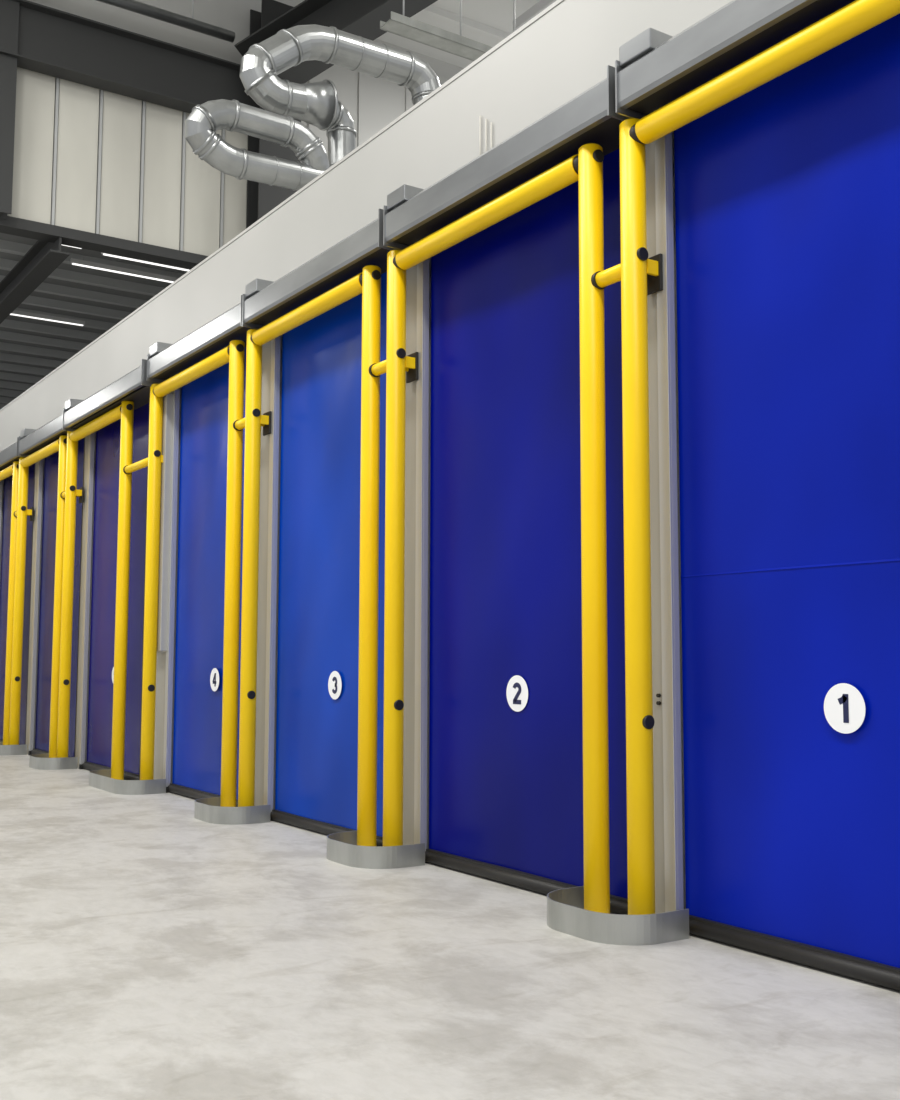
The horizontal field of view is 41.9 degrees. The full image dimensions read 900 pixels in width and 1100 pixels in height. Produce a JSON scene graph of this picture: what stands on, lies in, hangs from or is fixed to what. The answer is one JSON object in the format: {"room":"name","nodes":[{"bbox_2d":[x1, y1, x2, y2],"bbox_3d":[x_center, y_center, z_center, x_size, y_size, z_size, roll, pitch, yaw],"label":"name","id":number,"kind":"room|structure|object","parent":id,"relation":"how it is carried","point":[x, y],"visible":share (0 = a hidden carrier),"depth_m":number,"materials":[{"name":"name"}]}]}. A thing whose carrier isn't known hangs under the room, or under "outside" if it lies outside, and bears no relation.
{"room":"warehouse","nodes":[
{"label":"warehouse","id":0,"kind":"room"},
{"bbox_2d":[0,480,3,578],"bbox_3d":[-7.282,0.875,18.925,0.125,4.450,0.080,4,-6,-33],"label":"rail","id":1,"kind":"object","parent":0,"point":[1,482],"depth_m":19.04,"materials":[{"name":"grey metal"}]},
{"bbox_2d":[28,458,44,754],"bbox_3d":[-5.915,0.692,16.876,0.125,4.450,0.080,4,-6,-33],"label":"rail","id":2,"kind":"object","parent":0,"point":[41,464],"depth_m":16.83,"materials":[{"name":"grey metal"}]},
{"bbox_2d":[78,432,95,768],"bbox_3d":[-4.548,0.509,14.827,0.125,4.450,0.080,4,-6,-33],"label":"rail","id":3,"kind":"object","parent":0,"point":[92,437],"depth_m":14.78,"materials":[{"name":"grey metal"}]},
{"bbox_2d":[0,233,187,408],"bbox_3d":[-12.475,-4.685,28.378,22.000,0.290,23.800,4,-6,-33],"label":"ceiling","id":4,"kind":"structure","parent":0,"point":[31,349],"depth_m":24.29,"materials":[{"name":"grey metal"}]},
{"bbox_2d":[10,310,84,325],"bbox_3d":[-8.517,-4.828,24.041,2.060,0.170,0.060,4,-6,-33],"label":"strip light","id":5,"kind":"object","parent":4,"relation":"hanging from","point":[15,312],"visible":1,"depth_m":24.17,"materials":[{"name":"white plastic"}]},
{"bbox_2d":[70,257,177,282],"bbox_3d":[-5.830,-5.073,21.274,2.060,0.170,0.060,4,-6,-33],"label":"strip light","id":6,"kind":"object","parent":4,"relation":"hanging from","point":[83,263],"visible":0.88,"depth_m":21.18,"materials":[{"name":"white plastic"}]},
{"bbox_2d":[101,252,190,270],"bbox_3d":[-5.179,-5.119,20.748,1.960,0.170,0.060,4,-6,-33],"label":"strip light","id":7,"kind":"object","parent":4,"relation":"hanging from","point":[105,254],"visible":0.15,"depth_m":20.61,"materials":[{"name":"white plastic"}]},
{"bbox_2d":[163,387,181,786],"bbox_3d":[-2.894,0.288,12.346,0.125,4.450,0.080,4,-6,-33],"label":"rail","id":8,"kind":"object","parent":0,"point":[176,434],"depth_m":12.29,"materials":[{"name":"grey metal"}]},
{"bbox_2d":[0,0,463,268],"bbox_3d":[-5.802,-7.365,18.545,22.000,5.200,0.340,4,-6,-33],"label":"wall","id":9,"kind":"structure","parent":0,"point":[94,169],"depth_m":18.75,"materials":[{"name":"silver metal"}]},
{"bbox_2d":[264,335,282,812],"bbox_3d":[-1.527,0.105,10.297,0.125,4.450,0.080,4,-6,-33],"label":"rail","id":10,"kind":"object","parent":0,"point":[276,344],"depth_m":10.25,"materials":[{"name":"grey metal"}]},
{"bbox_2d":[0,0,731,908],"bbox_3d":[-7.003,0.337,18.803,0.150,5.500,45.000,4,-6,-33],"label":"wall","id":11,"kind":"structure","parent":0,"point":[568,50],"depth_m":9.02,"materials":[{"name":"white paint"}]},
{"bbox_2d":[0,442,17,466],"bbox_3d":[-6.749,-1.402,18.085,0.400,0.255,2.370,4,-6,-33],"label":"hood cover","id":12,"kind":"object","parent":11,"relation":"attached to","point":[8,454],"visible":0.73,"depth_m":17.45,"materials":[{"name":"metal"}]},
{"bbox_2d":[0,457,19,470],"bbox_3d":[-6.729,-1.282,18.088,0.350,0.013,2.350,4,-6,-33],"label":"soffit","id":13,"kind":"structure","parent":11,"relation":"attached to","point":[10,463],"depth_m":17.83,"materials":[{"name":"black metal"}]},
{"bbox_2d":[0,464,34,744],"bbox_3d":[-6.663,0.759,18.022,0.026,4.400,2.130,4,-6,-33],"label":"curtain","id":14,"kind":"object","parent":11,"relation":"attached to","point":[7,501],"visible":0.38,"depth_m":18.39,"materials":[{"name":"blue plastic"}]},
{"bbox_2d":[18,436,28,456],"bbox_3d":[-6.045,-1.484,17.021,0.408,0.290,0.012,4,-6,-33],"label":"hood","id":15,"kind":"object","parent":11,"relation":"attached to","point":[21,455],"visible":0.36,"depth_m":16.92,"materials":[{"name":"metal"}]},
{"bbox_2d":[26,462,37,753],"bbox_3d":[-5.993,0.679,17.018,0.100,4.500,0.250,4,-6,-33],"label":"guide column","id":16,"kind":"object","parent":11,"relation":"attached to","point":[36,464],"visible":0.16,"depth_m":17.02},
{"bbox_2d":[25,463,35,743],"bbox_3d":[-6.104,0.714,17.122,0.035,4.450,0.030,4,-6,-33],"label":"seal","id":17,"kind":"object","parent":16,"relation":"attached to","point":[35,463],"visible":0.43,"depth_m":17.09,"materials":[{"name":"black rubber"}]},
{"bbox_2d":[19,414,62,453],"bbox_3d":[-5.382,-1.585,16.036,0.400,0.255,2.370,4,-6,-33],"label":"hood cover","id":18,"kind":"object","parent":11,"relation":"attached to","point":[53,428],"visible":0.74,"depth_m":15.90,"materials":[{"name":"metal"}]},
{"bbox_2d":[20,428,35,438],"bbox_3d":[-5.967,-1.662,16.937,0.390,0.110,0.240,4,-6,-33],"label":"motor cover","id":19,"kind":"object","parent":18,"relation":"on","point":[24,432],"visible":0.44,"depth_m":16.78,"materials":[{"name":"metal"}]},
{"bbox_2d":[24,431,66,454],"bbox_3d":[-5.362,-1.465,16.039,0.350,0.013,2.350,4,-6,-33],"label":"soffit","id":20,"kind":"structure","parent":11,"relation":"attached to","point":[56,437],"depth_m":16.06,"materials":[{"name":"black metal"}]},
{"bbox_2d":[35,438,83,756],"bbox_3d":[-5.296,0.576,15.973,0.027,4.400,2.130,4,-6,-33],"label":"curtain","id":21,"kind":"object","parent":11,"relation":"attached to","point":[42,732],"visible":0.39,"depth_m":16.40,"materials":[{"name":"blue plastic"}]},
{"bbox_2d":[62,408,78,431],"bbox_3d":[-4.716,-1.645,14.992,0.448,0.290,0.012,4,-6,-33],"label":"hood","id":22,"kind":"object","parent":11,"relation":"attached to","point":[64,410],"visible":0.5,"depth_m":14.88,"materials":[{"name":"metal"}]},
{"bbox_2d":[75,435,88,767],"bbox_3d":[-4.626,0.497,14.969,0.100,4.500,0.250,4,-6,-33],"label":"guide column","id":23,"kind":"object","parent":11,"relation":"attached to","point":[86,437],"visible":0.22,"depth_m":14.96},
{"bbox_2d":[74,438,84,756],"bbox_3d":[-4.737,0.531,15.073,0.035,4.450,0.030,4,-6,-33],"label":"seal","id":24,"kind":"object","parent":23,"relation":"attached to","point":[84,438],"visible":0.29,"depth_m":15.04,"materials":[{"name":"black rubber"}]},
{"bbox_2d":[63,366,142,427],"bbox_3d":[-3.893,-1.767,13.767,0.440,0.255,2.950,4,-6,-33],"label":"hood cover","id":25,"kind":"object","parent":11,"relation":"attached to","point":[131,381],"visible":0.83,"depth_m":13.50,"materials":[{"name":"metal"}]},
{"bbox_2d":[65,399,82,409],"bbox_3d":[-4.639,-1.823,14.908,0.430,0.110,0.240,4,-6,-33],"label":"motor cover","id":26,"kind":"object","parent":25,"relation":"on","point":[70,403],"visible":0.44,"depth_m":14.73,"materials":[{"name":"metal"}]},
{"bbox_2d":[71,386,149,428],"bbox_3d":[-3.856,-1.646,13.781,0.350,0.013,2.930,4,-6,-33],"label":"soffit","id":27,"kind":"structure","parent":25,"relation":"attached to","point":[141,397],"depth_m":13.35,"materials":[{"name":"black metal"}]},
{"bbox_2d":[79,386,143,422],"bbox_3d":[-3.852,-1.757,13.794,0.170,0.170,2.910,4,-6,-33],"label":"drum","id":28,"kind":"object","parent":25,"relation":"attached to","point":[142,386],"visible":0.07,"depth_m":13.82,"materials":[{"name":"metal"}]},
{"bbox_2d":[87,403,148,774],"bbox_3d":[-3.929,0.393,13.924,0.028,4.400,2.130,4,-6,-33],"label":"door","id":29,"kind":"structure","parent":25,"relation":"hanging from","point":[107,466],"depth_m":14.11,"materials":[{"name":"blue plastic"}]},
{"bbox_2d":[141,359,159,385],"bbox_3d":[-3.077,-1.870,12.536,0.448,0.280,0.012,4,-6,-33],"label":"hood","id":30,"kind":"object","parent":11,"relation":"attached to","point":[144,382],"visible":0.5,"depth_m":12.43,"materials":[{"name":"metal"}]},
{"bbox_2d":[146,354,164,382],"bbox_3d":[-3.028,-1.918,12.503,0.408,0.290,0.012,4,-6,-33],"label":"hood","id":31,"kind":"object","parent":11,"relation":"attached to","point":[148,357],"visible":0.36,"depth_m":12.40,"materials":[{"name":"metal"}]},
{"bbox_2d":[140,392,171,778],"bbox_3d":[-3.121,0.295,12.712,0.100,4.500,0.790,4,-6,-33],"label":"guide column","id":32,"kind":"object","parent":11,"relation":"attached to","point":[161,655],"visible":0.04,"depth_m":12.40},
{"bbox_2d":[139,400,149,779],"bbox_3d":[-3.369,0.348,13.024,0.035,4.450,0.030,4,-6,-33],"label":"seal","id":33,"kind":"object","parent":32,"relation":"attached to","point":[149,400],"visible":0.07,"depth_m":13.00,"materials":[{"name":"black rubber"}]},
{"bbox_2d":[157,393,172,650],"bbox_3d":[-3.087,-0.288,12.534,0.100,2.730,0.430,4,-6,-33],"label":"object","id":34,"kind":"object","parent":32,"relation":"attached to","point":[167,427],"visible":0.42,"depth_m":12.35,"materials":[{"name":"grey metal"}]},
{"bbox_2d":[148,302,241,378],"bbox_3d":[-2.349,-2.020,11.493,0.400,0.255,2.430,4,-6,-33],"label":"hood cover","id":35,"kind":"object","parent":11,"relation":"attached to","point":[225,324],"visible":0.83,"depth_m":11.26,"materials":[{"name":"metal"}]},
{"bbox_2d":[149,342,171,356],"bbox_3d":[-2.951,-2.096,12.418,0.390,0.110,0.240,4,-6,-33],"label":"motor cover","id":36,"kind":"object","parent":35,"relation":"on","point":[154,349],"visible":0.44,"depth_m":12.26,"materials":[{"name":"metal"}]},
{"bbox_2d":[154,327,253,379],"bbox_3d":[-2.329,-1.901,11.496,0.350,0.013,2.410,4,-6,-33],"label":"soffit","id":37,"kind":"structure","parent":11,"relation":"attached to","point":[241,334],"depth_m":11.34,"materials":[{"name":"black metal"}]},
{"bbox_2d":[172,347,246,799],"bbox_3d":[-2.274,0.172,11.444,0.028,4.400,2.130,4,-6,-33],"label":"curtain","id":38,"kind":"object","parent":11,"relation":"hanging from","point":[197,735],"visible":0.52,"depth_m":11.73,"materials":[{"name":"blue plastic"}]},
{"bbox_2d":[210,668,218,690],"bbox_3d":[-2.265,1.248,11.300,0.002,0.224,0.224,4,-6,-33],"label":"disc","id":39,"kind":"object","parent":38,"relation":"attached to","point":[214,688],"visible":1,"depth_m":11.30,"materials":[{"name":"white plastic"}]},
{"bbox_2d":[213,673,215,685],"bbox_3d":[-2.268,1.248,11.300,0.001,0.128,0.093,4,-6,-33],"label":"digit","id":40,"kind":"object","parent":38,"relation":"attached to","point":[214,677],"visible":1,"depth_m":11.29,"materials":[{"name":"blue"}]},
{"bbox_2d":[240,295,254,328],"bbox_3d":[-1.677,-2.103,10.477,0.408,0.280,0.012,4,-6,-33],"label":"hood","id":41,"kind":"object","parent":11,"relation":"attached to","point":[241,295],"visible":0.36,"depth_m":10.36,"materials":[{"name":"metal"}]},
{"bbox_2d":[242,294,262,328],"bbox_3d":[-1.656,-2.101,10.445,0.408,0.290,0.012,4,-6,-33],"label":"hood","id":42,"kind":"object","parent":11,"relation":"attached to","point":[244,324],"visible":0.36,"depth_m":10.34,"materials":[{"name":"metal"}]},
{"bbox_2d":[254,341,270,805],"bbox_3d":[-1.605,0.092,10.439,0.100,4.500,0.250,4,-6,-33],"label":"guide column","id":43,"kind":"object","parent":11,"relation":"attached to","point":[266,348],"visible":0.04,"depth_m":10.41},
{"bbox_2d":[254,393,261,798],"bbox_3d":[-1.715,0.127,10.543,0.035,4.450,0.030,4,-6,-33],"label":"seal","id":44,"kind":"object","parent":43,"relation":"attached to","point":[261,393],"visible":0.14,"depth_m":10.50,"materials":[{"name":"black rubber"}]},
{"bbox_2d":[0,0,563,410],"bbox_3d":[-6.994,-2.417,19.055,0.166,0.029,45.000,4,-6,-33],"label":"coping","id":45,"kind":"object","parent":11,"relation":"on","point":[557,2],"visible":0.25,"depth_m":9.78},
{"bbox_2d":[244,218,380,323],"bbox_3d":[-0.993,-2.202,9.460,0.400,0.255,2.370,4,-6,-33],"label":"hood cover","id":46,"kind":"object","parent":11,"relation":"attached to","point":[363,242],"visible":0.77,"depth_m":9.21,"materials":[{"name":"metal"}]},
{"bbox_2d":[245,278,272,297],"bbox_3d":[-1.578,-2.280,10.361,0.390,0.110,0.240,4,-6,-33],"label":"motor cover","id":47,"kind":"object","parent":46,"relation":"on","point":[256,285],"visible":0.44,"depth_m":10.21,"materials":[{"name":"metal"}]},
{"bbox_2d":[251,248,390,325],"bbox_3d":[-0.973,-2.082,9.463,0.350,0.013,2.350,4,-6,-33],"label":"soffit","id":48,"kind":"structure","parent":11,"relation":"attached to","point":[378,258],"depth_m":9.27,"materials":[{"name":"black metal"}]},
{"bbox_2d":[275,272,386,836],"bbox_3d":[-0.907,-0.011,9.395,0.027,4.400,2.130,4,-6,-33],"label":"curtain","id":49,"kind":"object","parent":11,"relation":"hanging from","point":[317,733],"visible":0.66,"depth_m":9.57,"materials":[{"name":"blue plastic"}]},
{"bbox_2d":[332,677,336,693],"bbox_3d":[-0.910,1.067,9.265,0.001,0.134,0.088,4,-6,-33],"label":"digit","id":50,"kind":"object","parent":49,"relation":"attached to","point":[334,678],"visible":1,"depth_m":9.26,"materials":[{"name":"blue"}]},
{"bbox_2d":[328,671,341,698],"bbox_3d":[-0.909,1.067,9.267,0.002,0.224,0.224,4,-6,-33],"label":"disc","id":51,"kind":"object","parent":49,"relation":"attached to","point":[331,684],"visible":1,"depth_m":9.27,"materials":[{"name":"white plastic"}]},
{"bbox_2d":[378,209,399,249],"bbox_3d":[-0.337,-2.283,8.470,0.408,0.280,0.012,4,-6,-33],"label":"hood","id":52,"kind":"object","parent":11,"relation":"attached to","point":[380,211],"visible":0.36,"depth_m":8.36,"materials":[{"name":"metal"}]},
{"bbox_2d":[383,205,407,249],"bbox_3d":[-0.298,-2.283,8.410,0.408,0.290,0.012,4,-6,-33],"label":"hood","id":53,"kind":"object","parent":11,"relation":"attached to","point":[385,211],"visible":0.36,"depth_m":8.31,"materials":[{"name":"metal"}]},
{"bbox_2d":[403,265,416,844],"bbox_3d":[-0.247,-0.089,8.404,0.100,4.500,0.250,4,-6,-33],"label":"guide column","id":54,"kind":"object","parent":11,"relation":"attached to","point":[411,273],"visible":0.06,"depth_m":8.35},
{"bbox_2d":[479,115,491,155],"bbox_3d":[0.244,-2.737,7.983,0.012,0.500,0.142,4,-6,-33],"label":"conduit","id":55,"kind":"object","parent":11,"relation":"attached to","point":[480,115],"visible":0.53,"depth_m":7.99,"materials":[{"name":"white plastic"}]},
{"bbox_2d":[385,78,610,242],"bbox_3d":[0.364,-2.383,7.426,0.400,0.255,2.370,4,-6,-33],"label":"hood cover","id":56,"kind":"object","parent":11,"relation":"attached to","point":[587,110],"visible":0.8,"depth_m":7.13,"materials":[{"name":"metal"}]},
{"bbox_2d":[387,184,423,210],"bbox_3d":[-0.221,-2.461,8.326,0.390,0.110,0.240,4,-6,-33],"label":"motor cover","id":57,"kind":"object","parent":56,"relation":"on","point":[405,192],"visible":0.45,"depth_m":8.18,"materials":[{"name":"metal"}]},
{"bbox_2d":[393,117,621,245],"bbox_3d":[0.385,-2.264,7.428,0.350,0.013,2.350,4,-6,-33],"label":"soffit","id":58,"kind":"structure","parent":11,"relation":"attached to","point":[605,134],"depth_m":7.14,"materials":[{"name":"grey metal"}]},
{"bbox_2d":[429,148,627,898],"bbox_3d":[0.450,-0.193,7.360,0.025,4.400,2.130,4,-6,-33],"label":"curtain","id":59,"kind":"object","parent":11,"relation":"hanging from","point":[506,784],"visible":0.75,"depth_m":7.38,"materials":[{"name":"blue plastic"}]},
{"bbox_2d":[506,675,527,711],"bbox_3d":[0.417,0.890,7.280,0.002,0.224,0.224,4,-6,-33],"label":"disc","id":60,"kind":"object","parent":59,"relation":"attached to","point":[511,692],"visible":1,"depth_m":7.28,"materials":[{"name":"white plastic"}]},
{"bbox_2d":[513,683,520,703],"bbox_3d":[0.415,0.889,7.278,0.001,0.134,0.088,4,-6,-33],"label":"digit","id":61,"kind":"object","parent":59,"relation":"attached to","point":[515,701],"visible":1,"depth_m":7.27,"materials":[{"name":"blue"}]},
{"bbox_2d":[607,65,628,120],"bbox_3d":[1.020,-2.464,6.435,0.408,0.280,0.012,4,-6,-33],"label":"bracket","id":62,"kind":"object","parent":11,"relation":"attached to","point":[611,112],"visible":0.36,"depth_m":6.33,"materials":[{"name":"metal"}]},
{"bbox_2d":[615,60,645,118],"bbox_3d":[1.056,-2.464,6.380,0.408,0.290,0.012,4,-6,-33],"label":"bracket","id":63,"kind":"object","parent":11,"relation":"attached to","point":[625,112],"visible":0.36,"depth_m":6.28,"materials":[{"name":"metal"}]},
{"bbox_2d":[645,141,664,913],"bbox_3d":[1.107,-0.271,6.374,0.100,4.500,0.250,4,-6,-33],"label":"guide column","id":64,"kind":"object","parent":11,"relation":"attached to","point":[649,148],"visible":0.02,"depth_m":6.27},
{"bbox_2d":[656,694,660,704],"bbox_3d":[1.098,0.786,6.183,0.015,0.060,0.020,4,-6,-33],"label":"bolts","id":65,"kind":"object","parent":64,"relation":"attached to","point":[657,695],"visible":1,"depth_m":6.18,"materials":[{"name":"black metal"}]},
{"bbox_2d":[618,0,816,108],"bbox_3d":[1.719,-2.565,5.396,0.400,0.255,2.370,4,-6,-33],"label":"hood cover","id":66,"kind":"object","parent":11,"relation":"attached to","point":[735,22],"visible":0.94,"depth_m":5.77,"materials":[{"name":"metal"}]},
{"bbox_2d":[619,28,672,66],"bbox_3d":[1.134,-2.642,6.296,0.390,0.110,0.240,4,-6,-33],"label":"motor cover","id":67,"kind":"object","parent":66,"relation":"on","point":[649,39],"visible":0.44,"depth_m":6.16,"materials":[{"name":"metal"}]},
{"bbox_2d":[627,0,854,114],"bbox_3d":[1.739,-2.445,5.399,0.350,0.013,2.350,4,-6,-33],"label":"soffit","id":68,"kind":"structure","parent":11,"relation":"attached to","point":[816,11],"depth_m":5.70,"materials":[{"name":"black metal"}]},
{"bbox_2d":[674,14,899,967],"bbox_3d":[1.805,-0.374,5.330,0.025,4.400,2.130,4,-6,-33],"label":"curtain","id":69,"kind":"object","parent":11,"relation":"hanging from","point":[787,191],"visible":0.94,"depth_m":5.57,"materials":[{"name":"blue plastic"}]},
{"bbox_2d":[838,694,848,722],"bbox_3d":[1.761,0.709,5.260,0.001,0.128,0.058,4,-6,-33],"label":"digit","id":70,"kind":"object","parent":69,"relation":"attached to","point":[844,699],"visible":1,"depth_m":5.25,"materials":[{"name":"blue"}]},
{"bbox_2d":[824,683,865,733],"bbox_3d":[1.766,0.709,5.258,0.002,0.224,0.224,4,-6,-33],"label":"disc","id":71,"kind":"object","parent":69,"relation":"attached to","point":[833,711],"visible":1,"depth_m":5.26,"materials":[{"name":"white plastic"}]},
{"bbox_2d":[301,65,448,162],"bbox_3d":[0.278,-5.547,22.340,7.500,6.900,0.098,4,-6,-33],"label":"wall","id":72,"kind":"structure","parent":0,"point":[372,103],"depth_m":21.33,"materials":[{"name":"grey metal"}]},
{"bbox_2d":[275,0,539,67],"bbox_3d":[-0.848,-10.680,7.741,26.000,0.230,24.200,4,-6,-33],"label":"ceiling","id":73,"kind":"structure","parent":0,"point":[487,22],"depth_m":20.99,"materials":[{"name":"white metal"}]},
{"bbox_2d":[96,0,234,42],"bbox_3d":[-9.047,-9.251,15.644,13.200,1.185,0.170,4,-6,-33],"label":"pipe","id":74,"kind":"object","parent":73,"relation":"hanging from","point":[141,8],"visible":1,"depth_m":18.63,"materials":[{"name":"metal"}]},
{"bbox_2d":[380,0,514,60],"bbox_3d":[0.121,-8.550,17.599,2.500,2.180,0.320,4,-6,-33],"label":"cable tray","id":75,"kind":"object","parent":73,"relation":"hanging from","point":[401,25],"visible":0.69,"depth_m":17.23,"materials":[{"name":"metal"}]},
{"bbox_2d":[380,11,492,60],"bbox_3d":[0.118,-7.524,17.506,2.500,0.120,0.320,4,-6,-33],"label":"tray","id":76,"kind":"object","parent":75,"relation":"on","point":[401,25],"depth_m":17.20,"materials":[{"name":"metal"}]},
{"bbox_2d":[414,258,430,850],"bbox_3d":[-0.169,-0.077,8.262,0.125,4.450,0.080,4,-6,-33],"label":"rail","id":77,"kind":"object","parent":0,"point":[423,384],"depth_m":8.22,"materials":[{"name":"grey metal"}]},
{"bbox_2d":[0,754,899,1099],"bbox_3d":[-7.747,2.857,15.069,28.000,0.200,50.000,4,-6,-33],"label":"floor","id":78,"kind":"structure","parent":0,"point":[150,949],"depth_m":4.99,"materials":[{"name":"concrete"}]},
{"bbox_2d":[0,461,18,744],"bbox_3d":[-7.044,0.900,18.254,0.214,4.280,2.495,4,-6,-33],"label":"guard","id":79,"kind":"object","parent":78,"relation":"on","point":[13,470],"visible":0.54,"depth_m":17.22,"materials":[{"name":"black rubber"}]},
{"bbox_2d":[0,742,26,754],"bbox_3d":[-6.412,2.852,16.876,0.455,0.145,0.760,4,-6,-33],"label":"kerb","id":80,"kind":"object","parent":78,"relation":"on","point":[4,749],"visible":0.95,"depth_m":16.59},
{"bbox_2d":[9,435,66,757],"bbox_3d":[-5.674,0.717,16.201,0.214,4.280,2.505,4,-6,-33],"label":"guard","id":81,"kind":"object","parent":78,"relation":"on","point":[60,445],"visible":0.8,"depth_m":16.74,"materials":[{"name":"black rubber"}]},
{"bbox_2d":[31,748,48,753],"bbox_3d":[-5.318,2.778,15.762,0.078,0.088,2.110,4,-6,-33],"label":"seal","id":82,"kind":"object","parent":78,"relation":"on","point":[34,751],"visible":0.29,"depth_m":16.37,"materials":[{"name":"black rubber"}]},
{"bbox_2d":[29,753,77,769],"bbox_3d":[-5.039,2.668,14.819,0.455,0.145,0.760,4,-6,-33],"label":"kerb","id":83,"kind":"object","parent":78,"relation":"on","point":[36,761],"visible":0.99,"depth_m":14.54,"materials":[{"name":"grey metal"}]},
{"bbox_2d":[57,401,133,779],"bbox_3d":[-4.288,0.531,14.123,0.214,4.280,2.555,4,-6,-33],"label":"guard","id":84,"kind":"object","parent":78,"relation":"on","point":[125,411],"visible":0.91,"depth_m":13.23,"materials":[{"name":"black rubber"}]},
{"bbox_2d":[82,761,138,779],"bbox_3d":[-3.951,2.595,13.713,0.078,0.088,2.110,4,-6,-33],"label":"seal","id":85,"kind":"object","parent":78,"relation":"on","point":[86,765],"visible":0.37,"depth_m":13.95,"materials":[{"name":"black rubber"}]},
{"bbox_2d":[89,769,165,794],"bbox_3d":[-3.475,2.459,12.475,0.455,0.145,1.350,4,-6,-33],"label":"kerb","id":86,"kind":"object","parent":78,"relation":"on","point":[100,779],"visible":0.97,"depth_m":11.99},
{"bbox_2d":[123,340,244,806],"bbox_3d":[-2.736,0.323,11.797,0.214,4.280,3.102,4,-6,-33],"label":"guard","id":87,"kind":"object","parent":78,"relation":"on","point":[233,354],"visible":0.87,"depth_m":10.68,"materials":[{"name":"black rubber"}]},
{"bbox_2d":[167,783,237,806],"bbox_3d":[-2.296,2.374,11.233,0.078,0.088,2.110,4,-6,-33],"label":"seal","id":88,"kind":"object","parent":78,"relation":"on","point":[173,788],"visible":0.5,"depth_m":11.59,"materials":[{"name":"black rubber"}]},
{"bbox_2d":[194,797,270,824],"bbox_3d":[-1.929,2.252,10.157,0.455,0.145,0.784,4,-6,-33],"label":"kerb","id":89,"kind":"object","parent":78,"relation":"on","point":[208,810],"visible":0.98,"depth_m":9.88,"materials":[{"name":"grey metal"}]},
{"bbox_2d":[233,265,380,845],"bbox_3d":[-1.200,0.118,9.495,0.214,4.280,2.497,4,-6,-33],"label":"guard","id":90,"kind":"object","parent":78,"relation":"on","point":[367,282],"visible":0.88,"depth_m":8.63,"materials":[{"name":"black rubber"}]},
{"bbox_2d":[270,809,382,845],"bbox_3d":[-0.929,2.191,9.184,0.078,0.088,2.110,4,-6,-33],"label":"seal","id":91,"kind":"object","parent":78,"relation":"on","point":[325,828],"visible":0.59,"depth_m":9.43,"materials":[{"name":"black rubber"}]},
{"bbox_2d":[327,831,424,868],"bbox_3d":[-0.568,2.070,8.117,0.455,0.145,0.760,4,-6,-33],"label":"kerb","id":92,"kind":"object","parent":78,"relation":"on","point":[342,847],"visible":0.98,"depth_m":7.85,"materials":[{"name":"grey metal"}]},
{"bbox_2d":[369,143,609,913],"bbox_3d":[0.170,-0.066,7.441,0.214,4.280,2.507,4,-6,-33],"label":"guard","id":93,"kind":"object","parent":78,"relation":"on","point":[585,167],"visible":0.92,"depth_m":6.56,"materials":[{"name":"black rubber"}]},
{"bbox_2d":[425,849,627,914],"bbox_3d":[0.429,2.009,7.149,0.078,0.088,2.110,4,-6,-33],"label":"seal","id":94,"kind":"object","parent":78,"relation":"on","point":[618,905],"visible":0.57,"depth_m":7.23,"materials":[{"name":"black rubber"}]},
{"bbox_2d":[547,886,688,945],"bbox_3d":[0.802,1.887,6.063,0.455,0.145,0.746,4,-6,-33],"label":"kerb","id":95,"kind":"object","parent":78,"relation":"on","point":[566,913],"visible":0.99,"depth_m":5.81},
{"bbox_2d":[591,0,899,914],"bbox_3d":[1.540,-0.249,5.387,0.214,4.280,2.494,4,-6,-33],"label":"guard","id":96,"kind":"object","parent":78,"relation":"on","point":[640,276],"visible":0.91,"depth_m":6.05,"materials":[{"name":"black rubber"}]},
{"bbox_2d":[689,915,899,990],"bbox_3d":[1.783,1.828,5.119,0.078,0.088,2.110,4,-6,-33],"label":"seal","id":97,"kind":"object","parent":78,"relation":"on","point":[861,969],"visible":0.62,"depth_m":5.36,"materials":[{"name":"black rubber"}]},
{"bbox_2d":[515,0,556,30],"bbox_3d":[1.998,-8.969,19.612,1.100,0.170,1.700,4,-6,-33],"label":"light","id":98,"kind":"object","parent":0,"point":[541,5],"visible":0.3,"depth_m":19.56,"materials":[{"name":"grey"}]},
{"bbox_2d":[655,132,684,911],"bbox_3d":[1.185,-0.258,6.232,0.125,4.450,0.080,4,-6,-33],"label":"rail","id":99,"kind":"object","parent":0,"point":[664,146],"depth_m":6.18,"materials":[{"name":"grey metal"}]},
{"bbox_2d":[681,558,899,576],"bbox_3d":[1.799,0.060,5.287,0.012,0.012,2.130,4,-6,-33],"label":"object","id":100,"kind":"object","parent":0,"point":[898,559],"depth_m":5.52,"materials":[{"name":"blue plastic"}]},
{"bbox_3d":[-2.195,-2.015,22.221,11.380,0.130,45.000,4,-6,-33],"label":"ceiling","id":101,"kind":"structure","parent":0,"visible":0},
{"bbox_2d":[0,0,437,323],"bbox_3d":[-13.584,-5.654,24.909,16.229,7.506,26.474,4,-6,-33],"label":"steel frame","id":102,"kind":"object","parent":101,"relation":"on","point":[35,37],"visible":0.61,"depth_m":18.81,"materials":[{"name":"grey metal"}]},
{"bbox_2d":[185,99,328,190],"bbox_3d":[-1.937,-3.917,13.264,2.230,2.056,0.480,4,-6,-33],"label":"ventilation duct","id":103,"kind":"object","parent":101,"relation":"on","point":[202,124],"visible":0.7,"depth_m":13.04,"materials":[{"name":"metal"}]},
{"bbox_2d":[240,24,440,166],"bbox_3d":[-1.227,-4.539,14.109,2.829,3.419,0.666,4,-6,-33],"label":"ventilation duct","id":104,"kind":"object","parent":101,"relation":"on","point":[317,104],"visible":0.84,"depth_m":13.78,"materials":[{"name":"metal"}]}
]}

